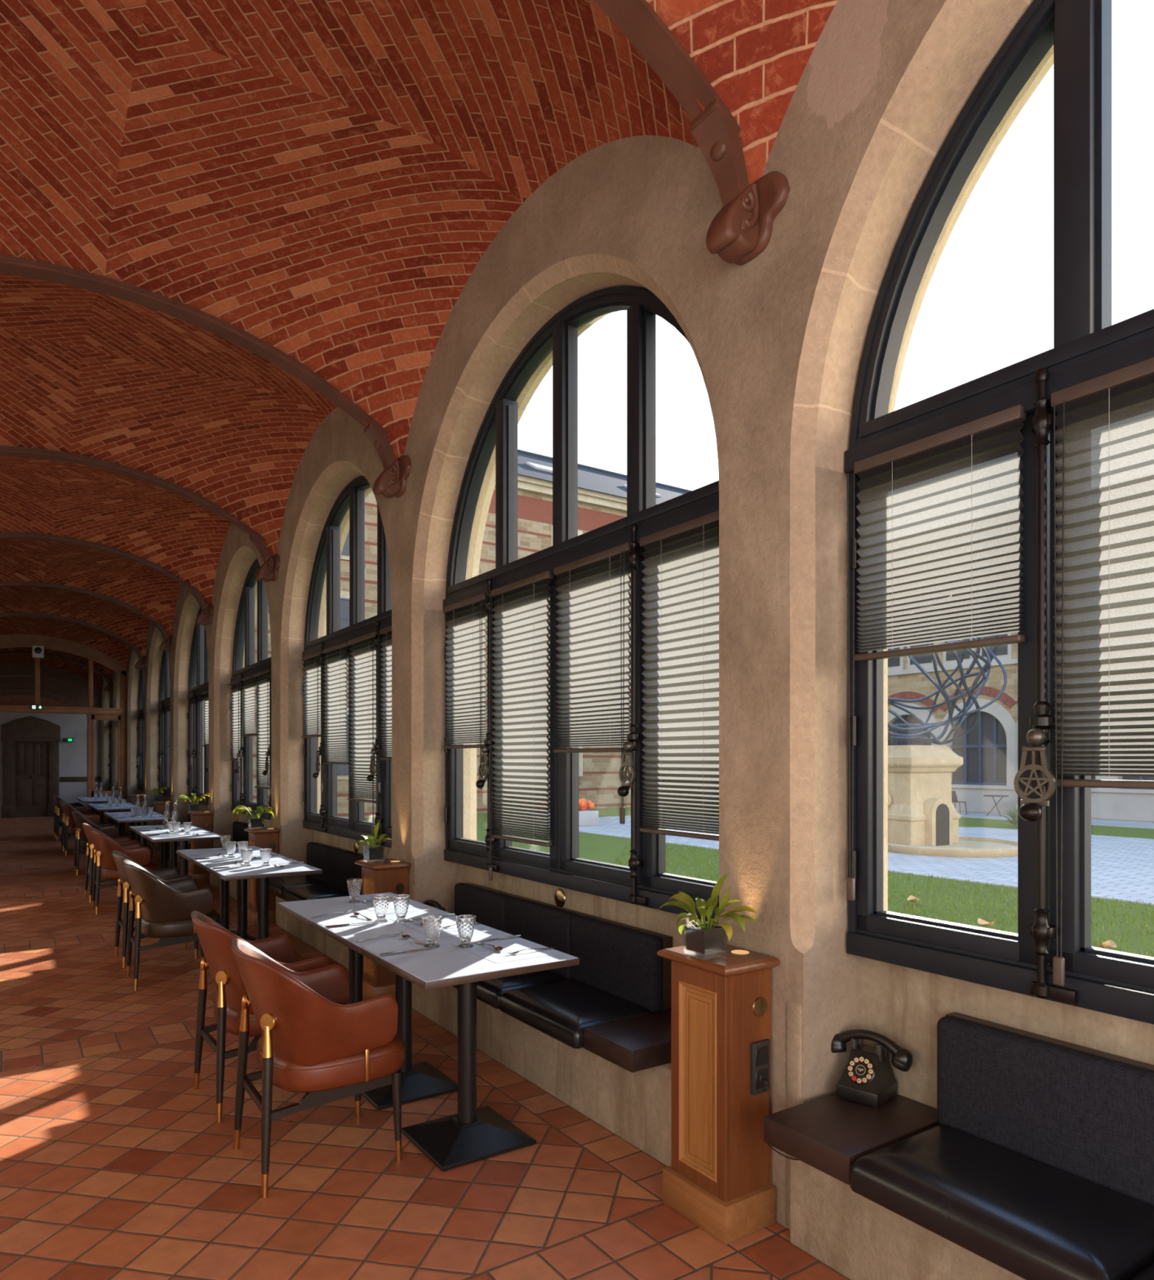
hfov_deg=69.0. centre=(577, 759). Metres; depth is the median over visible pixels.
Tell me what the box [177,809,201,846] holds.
bench
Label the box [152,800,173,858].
wooden pedestal
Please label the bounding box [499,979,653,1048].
seat cushion
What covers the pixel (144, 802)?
water bottle
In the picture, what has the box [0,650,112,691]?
rib
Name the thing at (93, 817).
armchair
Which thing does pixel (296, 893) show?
seat cushion
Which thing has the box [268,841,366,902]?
bench
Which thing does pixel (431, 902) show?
rotary telephone
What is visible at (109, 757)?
window
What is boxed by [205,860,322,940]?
dining table
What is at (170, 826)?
water tumbler
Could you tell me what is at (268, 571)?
rib
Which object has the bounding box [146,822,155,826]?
seat cushion
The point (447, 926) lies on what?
fork
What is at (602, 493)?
building
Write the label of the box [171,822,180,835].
water tumbler
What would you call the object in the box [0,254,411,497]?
rib
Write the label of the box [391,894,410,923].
water tumbler
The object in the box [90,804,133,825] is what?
dining table
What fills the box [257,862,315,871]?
placemat
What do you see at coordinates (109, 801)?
water tumbler
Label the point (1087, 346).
window
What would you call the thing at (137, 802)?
water bottle
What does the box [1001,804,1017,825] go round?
shrub
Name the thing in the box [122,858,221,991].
armchair
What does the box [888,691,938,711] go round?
hood
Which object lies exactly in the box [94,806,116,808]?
placemat
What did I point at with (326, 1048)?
armchair
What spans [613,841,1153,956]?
grass
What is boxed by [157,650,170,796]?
window
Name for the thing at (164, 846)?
dining table
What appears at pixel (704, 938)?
potted plant
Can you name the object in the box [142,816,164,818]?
placemat
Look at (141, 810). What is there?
water tumbler
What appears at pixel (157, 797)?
potted plant
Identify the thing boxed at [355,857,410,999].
wooden pedestal
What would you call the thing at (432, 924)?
water tumbler
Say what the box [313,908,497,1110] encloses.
dining table
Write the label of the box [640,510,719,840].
blind
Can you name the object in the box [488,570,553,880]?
blind
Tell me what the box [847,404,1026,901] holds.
blind
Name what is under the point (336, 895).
seat cushion
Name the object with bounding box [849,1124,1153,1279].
seat cushion
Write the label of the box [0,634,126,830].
door frame
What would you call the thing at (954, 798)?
chair
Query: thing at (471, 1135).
dining table
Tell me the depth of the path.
26.79 m
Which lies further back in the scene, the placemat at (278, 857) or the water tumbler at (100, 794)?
the water tumbler at (100, 794)
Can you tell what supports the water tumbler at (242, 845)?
on the placemat at (278, 857)
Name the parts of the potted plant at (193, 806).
pot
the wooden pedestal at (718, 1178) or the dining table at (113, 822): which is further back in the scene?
the dining table at (113, 822)
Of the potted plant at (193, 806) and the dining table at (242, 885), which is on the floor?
the dining table at (242, 885)
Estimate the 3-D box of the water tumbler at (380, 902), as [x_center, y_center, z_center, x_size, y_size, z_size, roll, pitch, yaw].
[-0.936,0.712,4.015,0.086,0.124,0.086,0,0,13]
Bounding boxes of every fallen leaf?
[907,895,920,902]
[977,918,994,926]
[1097,939,1116,948]
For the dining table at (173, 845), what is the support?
on the floor
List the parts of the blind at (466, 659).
rail, bead chain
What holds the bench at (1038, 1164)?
attached to the wall at (776, 339)
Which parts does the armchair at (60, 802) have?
leg, leg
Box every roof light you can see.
[525,462,552,472]
[622,484,662,497]
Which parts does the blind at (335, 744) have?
bead chain, rail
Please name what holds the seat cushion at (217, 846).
on the bench at (239, 834)
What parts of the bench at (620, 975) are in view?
backrest, backrest, backrest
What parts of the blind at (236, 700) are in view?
bead chain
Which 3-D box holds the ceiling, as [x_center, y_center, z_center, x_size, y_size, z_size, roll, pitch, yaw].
[-5.135,-2.377,8.361,3.360,0.960,34.155,0,0,-34]
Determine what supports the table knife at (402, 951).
on the placemat at (387, 943)
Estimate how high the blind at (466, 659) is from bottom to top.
1.132 m
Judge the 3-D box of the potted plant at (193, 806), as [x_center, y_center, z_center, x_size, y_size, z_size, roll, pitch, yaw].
[-4.795,0.533,10.496,0.330,0.231,0.352,0,0,28]
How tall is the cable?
0.218 m
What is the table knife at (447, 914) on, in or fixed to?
on the placemat at (446, 920)
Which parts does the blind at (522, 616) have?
bead chain, rail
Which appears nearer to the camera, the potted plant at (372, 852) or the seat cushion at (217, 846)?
the potted plant at (372, 852)
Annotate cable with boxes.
[762,1079,798,1159]
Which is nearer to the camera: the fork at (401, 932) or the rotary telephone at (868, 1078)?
the rotary telephone at (868, 1078)
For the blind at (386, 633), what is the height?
1.203 m
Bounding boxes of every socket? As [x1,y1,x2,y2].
[755,1044,768,1066]
[755,1067,768,1089]
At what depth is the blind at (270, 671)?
8.78 m
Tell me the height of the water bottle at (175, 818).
0.294 m
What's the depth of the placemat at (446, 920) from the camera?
3.97 m
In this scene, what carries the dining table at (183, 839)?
on the floor
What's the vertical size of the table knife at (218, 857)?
0.010 m
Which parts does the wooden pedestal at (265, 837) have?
raised panel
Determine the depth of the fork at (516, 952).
3.37 m
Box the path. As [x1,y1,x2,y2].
[957,812,1153,828]
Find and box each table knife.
[194,857,225,859]
[212,866,241,868]
[271,861,303,864]
[324,921,375,928]
[379,946,435,955]
[411,913,455,919]
[472,934,520,942]
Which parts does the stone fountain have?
spout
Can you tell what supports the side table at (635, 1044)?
attached to the wall at (776, 339)
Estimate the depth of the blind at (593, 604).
3.95 m
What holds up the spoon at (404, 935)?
on the placemat at (387, 943)
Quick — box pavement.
[578,815,1153,905]
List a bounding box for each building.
[253,448,692,817]
[888,632,1153,822]
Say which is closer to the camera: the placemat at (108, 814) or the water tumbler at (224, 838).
the water tumbler at (224, 838)
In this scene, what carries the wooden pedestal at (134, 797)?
on the floor
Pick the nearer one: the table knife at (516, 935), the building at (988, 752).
the table knife at (516, 935)
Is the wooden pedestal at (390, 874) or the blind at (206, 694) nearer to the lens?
the wooden pedestal at (390, 874)
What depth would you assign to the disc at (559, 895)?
4.36 m
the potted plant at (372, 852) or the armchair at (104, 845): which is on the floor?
the armchair at (104, 845)
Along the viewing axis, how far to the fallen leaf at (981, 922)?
10.02 m
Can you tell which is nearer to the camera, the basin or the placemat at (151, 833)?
the placemat at (151, 833)
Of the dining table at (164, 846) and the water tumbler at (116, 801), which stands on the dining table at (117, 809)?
the water tumbler at (116, 801)
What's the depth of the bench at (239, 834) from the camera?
10.01 m
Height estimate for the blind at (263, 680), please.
1.512 m
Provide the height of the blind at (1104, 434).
1.547 m
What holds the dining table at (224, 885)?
on the floor
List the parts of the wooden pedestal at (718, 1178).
raised panel, socket plate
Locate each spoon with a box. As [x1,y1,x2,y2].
[352,911,373,920]
[401,933,426,945]
[476,942,503,951]
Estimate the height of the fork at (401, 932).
0.013 m
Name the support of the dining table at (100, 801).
on the floor
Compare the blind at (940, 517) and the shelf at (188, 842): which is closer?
the blind at (940, 517)
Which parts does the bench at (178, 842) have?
backrest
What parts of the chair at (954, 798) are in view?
backrest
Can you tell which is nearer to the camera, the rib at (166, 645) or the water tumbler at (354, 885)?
the water tumbler at (354, 885)
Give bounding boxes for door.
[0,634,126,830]
[0,715,60,817]
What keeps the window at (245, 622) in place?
in the wall at (776, 339)
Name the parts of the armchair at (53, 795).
leg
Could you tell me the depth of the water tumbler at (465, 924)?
3.46 m
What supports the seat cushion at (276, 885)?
on the bench at (338, 865)
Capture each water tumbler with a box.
[93,792,98,799]
[98,792,103,799]
[104,792,109,799]
[107,798,113,806]
[114,799,119,806]
[120,799,126,806]
[129,807,137,817]
[137,807,145,816]
[147,807,154,816]
[167,822,173,834]
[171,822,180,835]
[182,822,191,835]
[220,835,231,850]
[225,841,236,857]
[237,841,248,857]
[240,848,253,866]
[259,848,271,866]
[346,878,362,903]
[372,894,390,923]
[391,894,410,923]
[422,915,442,948]
[455,915,475,948]
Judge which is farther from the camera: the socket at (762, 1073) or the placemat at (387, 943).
the placemat at (387, 943)
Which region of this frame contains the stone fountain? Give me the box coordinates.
[888,745,1017,857]
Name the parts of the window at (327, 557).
knob, handle, post, knob, handle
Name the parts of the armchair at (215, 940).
leg, rail, leg, seat, rail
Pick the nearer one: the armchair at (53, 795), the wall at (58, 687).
the armchair at (53, 795)
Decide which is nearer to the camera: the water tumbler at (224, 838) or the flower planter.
the water tumbler at (224, 838)
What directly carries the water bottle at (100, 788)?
on the dining table at (94, 810)
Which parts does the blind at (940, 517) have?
bead chain, lift cord, rail, lift cord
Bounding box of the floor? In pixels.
[0,816,850,1279]
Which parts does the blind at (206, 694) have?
lift cord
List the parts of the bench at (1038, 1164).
backrest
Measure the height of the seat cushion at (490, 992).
0.111 m
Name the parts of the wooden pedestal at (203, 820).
raised panel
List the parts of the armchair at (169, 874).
leg, leg, seat, leg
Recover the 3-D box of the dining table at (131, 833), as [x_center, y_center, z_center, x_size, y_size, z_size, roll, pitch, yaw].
[-6.510,1.150,12.267,0.650,0.750,0.654,0,0,-34]
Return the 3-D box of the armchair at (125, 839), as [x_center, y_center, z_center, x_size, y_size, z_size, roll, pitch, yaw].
[-5.123,1.111,9.293,0.609,0.831,0.662,0,0,-36]
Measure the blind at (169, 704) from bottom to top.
0.737 m
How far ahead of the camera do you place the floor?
3.18 m
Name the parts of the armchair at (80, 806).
leg, leg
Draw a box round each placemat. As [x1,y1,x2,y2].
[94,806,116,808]
[107,813,132,816]
[114,816,141,818]
[137,827,169,831]
[138,813,163,816]
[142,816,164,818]
[144,831,181,836]
[177,828,207,832]
[182,832,220,836]
[188,853,237,860]
[204,861,258,870]
[221,846,261,853]
[238,854,291,862]
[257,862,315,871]
[306,910,395,930]
[343,894,425,911]
[351,931,457,959]
[391,912,485,933]
[448,934,562,963]
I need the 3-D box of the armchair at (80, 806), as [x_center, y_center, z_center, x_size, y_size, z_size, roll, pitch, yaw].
[-9.726,1.111,16.178,0.609,0.831,0.662,0,0,-34]
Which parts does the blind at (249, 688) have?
bead chain, rail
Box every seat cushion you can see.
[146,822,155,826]
[200,846,222,848]
[268,875,326,898]
[281,884,349,902]
[307,894,350,899]
[452,969,567,1008]
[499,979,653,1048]
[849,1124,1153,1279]
[1131,1262,1153,1279]
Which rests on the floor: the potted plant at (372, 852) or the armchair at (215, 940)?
the armchair at (215, 940)
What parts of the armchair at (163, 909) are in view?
leg, leg, rail, seat, leg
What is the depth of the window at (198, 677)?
12.50 m
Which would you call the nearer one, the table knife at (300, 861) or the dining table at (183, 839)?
the table knife at (300, 861)
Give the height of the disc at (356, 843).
0.100 m
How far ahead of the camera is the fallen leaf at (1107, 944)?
8.76 m
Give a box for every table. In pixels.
[75,796,111,813]
[80,799,107,823]
[87,802,131,822]
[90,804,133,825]
[93,806,130,836]
[103,811,156,839]
[107,813,164,841]
[112,816,171,846]
[128,824,198,869]
[136,827,209,867]
[144,831,221,875]
[176,845,273,942]
[189,853,294,940]
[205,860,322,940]
[276,892,435,1004]
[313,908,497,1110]
[360,929,579,1171]
[983,795,1008,816]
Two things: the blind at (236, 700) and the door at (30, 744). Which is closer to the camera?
the blind at (236, 700)
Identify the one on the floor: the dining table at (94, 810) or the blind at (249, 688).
the dining table at (94, 810)
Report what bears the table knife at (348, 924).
on the placemat at (335, 918)
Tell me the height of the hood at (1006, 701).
0.880 m
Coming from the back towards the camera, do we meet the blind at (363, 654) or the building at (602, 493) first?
the building at (602, 493)
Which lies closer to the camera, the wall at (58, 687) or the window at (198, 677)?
the window at (198, 677)
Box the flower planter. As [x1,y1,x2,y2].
[548,798,598,827]
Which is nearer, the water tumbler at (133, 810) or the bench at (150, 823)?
the water tumbler at (133, 810)
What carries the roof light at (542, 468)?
attached to the building at (602, 493)
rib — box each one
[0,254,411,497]
[0,445,279,582]
[0,532,213,625]
[0,581,173,651]
[0,612,146,669]
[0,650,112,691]
[594,0,790,265]
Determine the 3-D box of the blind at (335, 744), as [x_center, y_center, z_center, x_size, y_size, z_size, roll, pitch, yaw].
[-2.050,-0.343,7.104,0.052,1.239,0.615,0,0,-34]
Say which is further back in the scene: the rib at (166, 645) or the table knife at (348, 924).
the rib at (166, 645)
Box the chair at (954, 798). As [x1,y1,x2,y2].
[951,791,967,814]
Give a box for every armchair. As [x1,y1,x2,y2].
[52,794,80,837]
[53,795,85,840]
[58,800,94,851]
[62,802,99,855]
[71,811,118,875]
[81,822,138,902]
[88,827,156,915]
[111,849,197,968]
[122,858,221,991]
[190,910,333,1122]
[230,937,405,1197]
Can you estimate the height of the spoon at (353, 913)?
0.013 m
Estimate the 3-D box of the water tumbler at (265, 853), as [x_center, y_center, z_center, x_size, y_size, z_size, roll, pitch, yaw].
[-2.269,0.712,6.128,0.086,0.124,0.086,0,0,36]
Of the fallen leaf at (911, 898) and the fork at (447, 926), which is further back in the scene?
the fallen leaf at (911, 898)
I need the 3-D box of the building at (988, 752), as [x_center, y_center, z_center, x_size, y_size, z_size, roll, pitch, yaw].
[23.740,-4.175,26.498,9.800,12.600,39.117,0,0,-34]
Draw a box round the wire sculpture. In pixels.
[888,635,1007,744]
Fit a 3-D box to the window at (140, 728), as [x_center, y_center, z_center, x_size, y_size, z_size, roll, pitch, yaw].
[-8.782,-0.812,17.137,0.230,2.904,2.640,0,0,-34]
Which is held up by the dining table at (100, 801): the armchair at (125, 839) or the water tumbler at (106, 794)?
the water tumbler at (106, 794)
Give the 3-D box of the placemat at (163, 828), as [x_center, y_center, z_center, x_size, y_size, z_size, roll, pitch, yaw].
[-4.689,0.774,9.300,0.300,0.001,0.430,0,0,-34]
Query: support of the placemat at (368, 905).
on the dining table at (300, 909)
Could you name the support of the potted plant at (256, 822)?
on the wooden pedestal at (265, 837)
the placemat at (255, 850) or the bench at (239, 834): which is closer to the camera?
the placemat at (255, 850)
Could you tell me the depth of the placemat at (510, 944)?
3.42 m
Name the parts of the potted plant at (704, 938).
flower, pot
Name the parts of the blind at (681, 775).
rail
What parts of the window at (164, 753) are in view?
pane, lunette pane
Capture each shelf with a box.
[187,840,190,849]
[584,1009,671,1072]
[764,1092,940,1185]
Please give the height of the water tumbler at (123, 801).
0.124 m
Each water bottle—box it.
[94,782,98,797]
[98,782,103,797]
[110,786,115,803]
[117,786,122,803]
[135,794,141,815]
[142,794,148,815]
[163,802,171,828]
[171,802,178,822]
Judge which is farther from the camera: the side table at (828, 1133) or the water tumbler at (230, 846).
the water tumbler at (230, 846)
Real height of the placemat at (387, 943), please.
0.001 m
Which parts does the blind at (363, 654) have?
rail, bead chain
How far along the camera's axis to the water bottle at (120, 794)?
14.92 m
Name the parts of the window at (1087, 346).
knob, handle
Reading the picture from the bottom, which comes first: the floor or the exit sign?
the floor
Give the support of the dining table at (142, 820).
on the floor
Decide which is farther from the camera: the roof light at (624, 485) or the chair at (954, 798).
the roof light at (624, 485)
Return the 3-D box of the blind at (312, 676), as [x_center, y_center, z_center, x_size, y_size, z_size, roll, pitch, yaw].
[-2.417,-0.464,7.649,0.052,0.997,0.540,0,0,-34]
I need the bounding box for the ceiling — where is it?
[0,0,837,691]
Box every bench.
[146,800,160,826]
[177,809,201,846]
[200,821,262,848]
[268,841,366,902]
[452,882,672,1048]
[849,1012,1153,1279]
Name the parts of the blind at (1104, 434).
bead chain, rail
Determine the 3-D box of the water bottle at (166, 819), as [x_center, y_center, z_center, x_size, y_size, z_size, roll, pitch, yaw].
[-4.623,0.627,9.479,0.080,0.294,0.082,0,0,-34]
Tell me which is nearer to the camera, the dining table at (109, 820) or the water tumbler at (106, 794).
the dining table at (109, 820)
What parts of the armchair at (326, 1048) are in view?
leg, rail, leg, seat, rail, leg, leg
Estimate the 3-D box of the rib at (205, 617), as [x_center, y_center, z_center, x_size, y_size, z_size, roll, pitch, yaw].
[-5.995,-2.160,9.653,3.341,0.939,0.330,0,0,-34]
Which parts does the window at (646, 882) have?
knob, handle, post, knob, handle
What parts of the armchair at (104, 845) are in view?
leg, leg, rail, rail, seat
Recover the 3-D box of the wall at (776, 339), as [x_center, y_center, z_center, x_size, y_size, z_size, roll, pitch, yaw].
[-3.574,-2.175,9.414,0.515,8.600,34.155,0,0,-34]
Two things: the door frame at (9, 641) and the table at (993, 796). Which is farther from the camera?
the table at (993, 796)
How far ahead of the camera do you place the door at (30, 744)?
22.45 m
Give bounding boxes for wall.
[0,663,101,817]
[101,0,1153,1279]
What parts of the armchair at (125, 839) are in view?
leg, leg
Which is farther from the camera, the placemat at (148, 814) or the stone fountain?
the stone fountain
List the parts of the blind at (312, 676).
lift cord, rail, bead chain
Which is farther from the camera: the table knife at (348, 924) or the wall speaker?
the wall speaker
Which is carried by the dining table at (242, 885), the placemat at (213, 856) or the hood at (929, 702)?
the placemat at (213, 856)
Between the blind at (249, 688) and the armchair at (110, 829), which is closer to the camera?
the blind at (249, 688)
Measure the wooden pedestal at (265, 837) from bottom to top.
0.877 m
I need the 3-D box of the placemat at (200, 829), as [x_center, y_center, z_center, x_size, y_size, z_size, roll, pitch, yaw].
[-4.249,0.774,9.221,0.300,0.001,0.430,0,0,-34]
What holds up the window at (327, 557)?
in the wall at (776, 339)
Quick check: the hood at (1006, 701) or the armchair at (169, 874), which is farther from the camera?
the hood at (1006, 701)
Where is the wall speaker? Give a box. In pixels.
[32,645,44,657]
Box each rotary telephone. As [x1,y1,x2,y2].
[422,899,446,911]
[831,1029,913,1107]
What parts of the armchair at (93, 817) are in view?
leg, leg, seat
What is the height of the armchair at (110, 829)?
0.831 m
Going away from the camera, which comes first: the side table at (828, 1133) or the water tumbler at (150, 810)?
the side table at (828, 1133)
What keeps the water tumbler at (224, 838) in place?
on the placemat at (255, 850)
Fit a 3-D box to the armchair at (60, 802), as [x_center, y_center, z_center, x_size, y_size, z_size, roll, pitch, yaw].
[-8.502,1.111,14.363,0.609,0.831,0.662,0,0,-34]
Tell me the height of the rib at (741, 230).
0.939 m
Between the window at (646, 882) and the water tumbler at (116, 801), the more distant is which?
the water tumbler at (116, 801)
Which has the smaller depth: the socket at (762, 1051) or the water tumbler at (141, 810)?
the socket at (762, 1051)
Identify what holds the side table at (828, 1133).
attached to the wall at (776, 339)
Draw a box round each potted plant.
[146,786,166,800]
[176,793,211,810]
[232,804,274,826]
[359,821,391,860]
[657,871,759,954]
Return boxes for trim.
[59,776,101,782]
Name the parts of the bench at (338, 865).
backrest, backrest, backrest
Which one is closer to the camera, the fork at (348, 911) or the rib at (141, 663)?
the fork at (348, 911)
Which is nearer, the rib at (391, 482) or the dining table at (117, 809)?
the rib at (391, 482)
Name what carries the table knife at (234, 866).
on the placemat at (231, 864)
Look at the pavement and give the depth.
16.30 m
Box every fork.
[311,909,352,918]
[355,931,404,942]
[440,923,482,928]
[504,947,553,954]
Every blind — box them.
[168,703,170,746]
[202,689,208,746]
[229,679,240,780]
[240,674,257,756]
[254,668,269,808]
[270,671,271,795]
[302,650,320,755]
[320,641,349,791]
[347,631,376,835]
[377,625,391,792]
[443,593,487,789]
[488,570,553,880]
[553,542,631,824]
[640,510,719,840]
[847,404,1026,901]
[1051,357,1153,986]
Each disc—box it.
[353,840,358,852]
[554,888,565,906]
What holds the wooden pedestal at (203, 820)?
on the floor
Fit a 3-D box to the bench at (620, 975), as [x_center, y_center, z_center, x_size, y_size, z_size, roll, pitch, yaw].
[-0.339,0.958,4.295,0.507,0.402,1.945,0,0,-34]
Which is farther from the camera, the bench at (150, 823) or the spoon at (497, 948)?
the bench at (150, 823)
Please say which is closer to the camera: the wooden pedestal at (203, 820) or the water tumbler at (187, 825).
the water tumbler at (187, 825)
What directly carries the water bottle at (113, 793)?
on the dining table at (109, 820)
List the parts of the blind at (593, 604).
rail, bead chain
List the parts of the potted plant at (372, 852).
pot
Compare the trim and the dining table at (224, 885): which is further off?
the trim
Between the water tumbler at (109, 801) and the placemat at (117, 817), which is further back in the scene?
the water tumbler at (109, 801)
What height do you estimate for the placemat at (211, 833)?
0.001 m
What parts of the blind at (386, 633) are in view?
bead chain, rail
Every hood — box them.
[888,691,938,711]
[938,685,1016,711]
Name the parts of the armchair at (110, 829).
leg, leg, seat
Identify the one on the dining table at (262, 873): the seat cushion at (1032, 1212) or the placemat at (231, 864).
the placemat at (231, 864)
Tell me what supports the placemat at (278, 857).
on the dining table at (242, 885)
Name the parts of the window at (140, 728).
pane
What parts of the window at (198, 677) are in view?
handle, post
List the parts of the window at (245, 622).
handle, handle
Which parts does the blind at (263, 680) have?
rail, bead chain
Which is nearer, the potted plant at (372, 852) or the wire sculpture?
the potted plant at (372, 852)
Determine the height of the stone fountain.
2.340 m
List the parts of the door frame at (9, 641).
arched frame, jamb post, post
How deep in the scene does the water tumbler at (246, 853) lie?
6.10 m
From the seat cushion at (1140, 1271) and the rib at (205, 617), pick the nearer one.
the seat cushion at (1140, 1271)
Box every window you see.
[107,698,111,782]
[136,669,144,791]
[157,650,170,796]
[186,607,208,805]
[231,558,271,820]
[302,475,391,848]
[443,286,719,923]
[844,0,1153,1024]
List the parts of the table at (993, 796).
leg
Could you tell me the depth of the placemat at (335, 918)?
4.07 m
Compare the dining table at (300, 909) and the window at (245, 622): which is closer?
the dining table at (300, 909)
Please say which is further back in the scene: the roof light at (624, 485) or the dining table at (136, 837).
the roof light at (624, 485)
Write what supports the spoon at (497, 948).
on the placemat at (510, 944)
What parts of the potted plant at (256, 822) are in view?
pot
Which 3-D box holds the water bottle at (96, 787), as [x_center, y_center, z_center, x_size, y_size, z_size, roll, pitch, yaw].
[-9.942,0.627,17.380,0.080,0.294,0.082,0,0,-34]
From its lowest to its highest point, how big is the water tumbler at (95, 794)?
0.124 m
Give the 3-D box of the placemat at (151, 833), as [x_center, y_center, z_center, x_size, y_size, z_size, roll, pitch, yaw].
[-4.321,0.774,8.756,0.300,0.001,0.430,0,0,-34]
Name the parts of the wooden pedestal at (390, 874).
raised panel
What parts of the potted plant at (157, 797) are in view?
pot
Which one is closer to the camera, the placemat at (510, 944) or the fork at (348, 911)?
the placemat at (510, 944)
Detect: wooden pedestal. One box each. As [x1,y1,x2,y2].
[128,794,144,807]
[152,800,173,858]
[186,810,213,883]
[244,826,279,924]
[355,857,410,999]
[657,943,779,1244]
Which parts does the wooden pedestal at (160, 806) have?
raised panel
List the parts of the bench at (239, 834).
backrest, backrest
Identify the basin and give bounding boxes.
[888,836,1017,857]

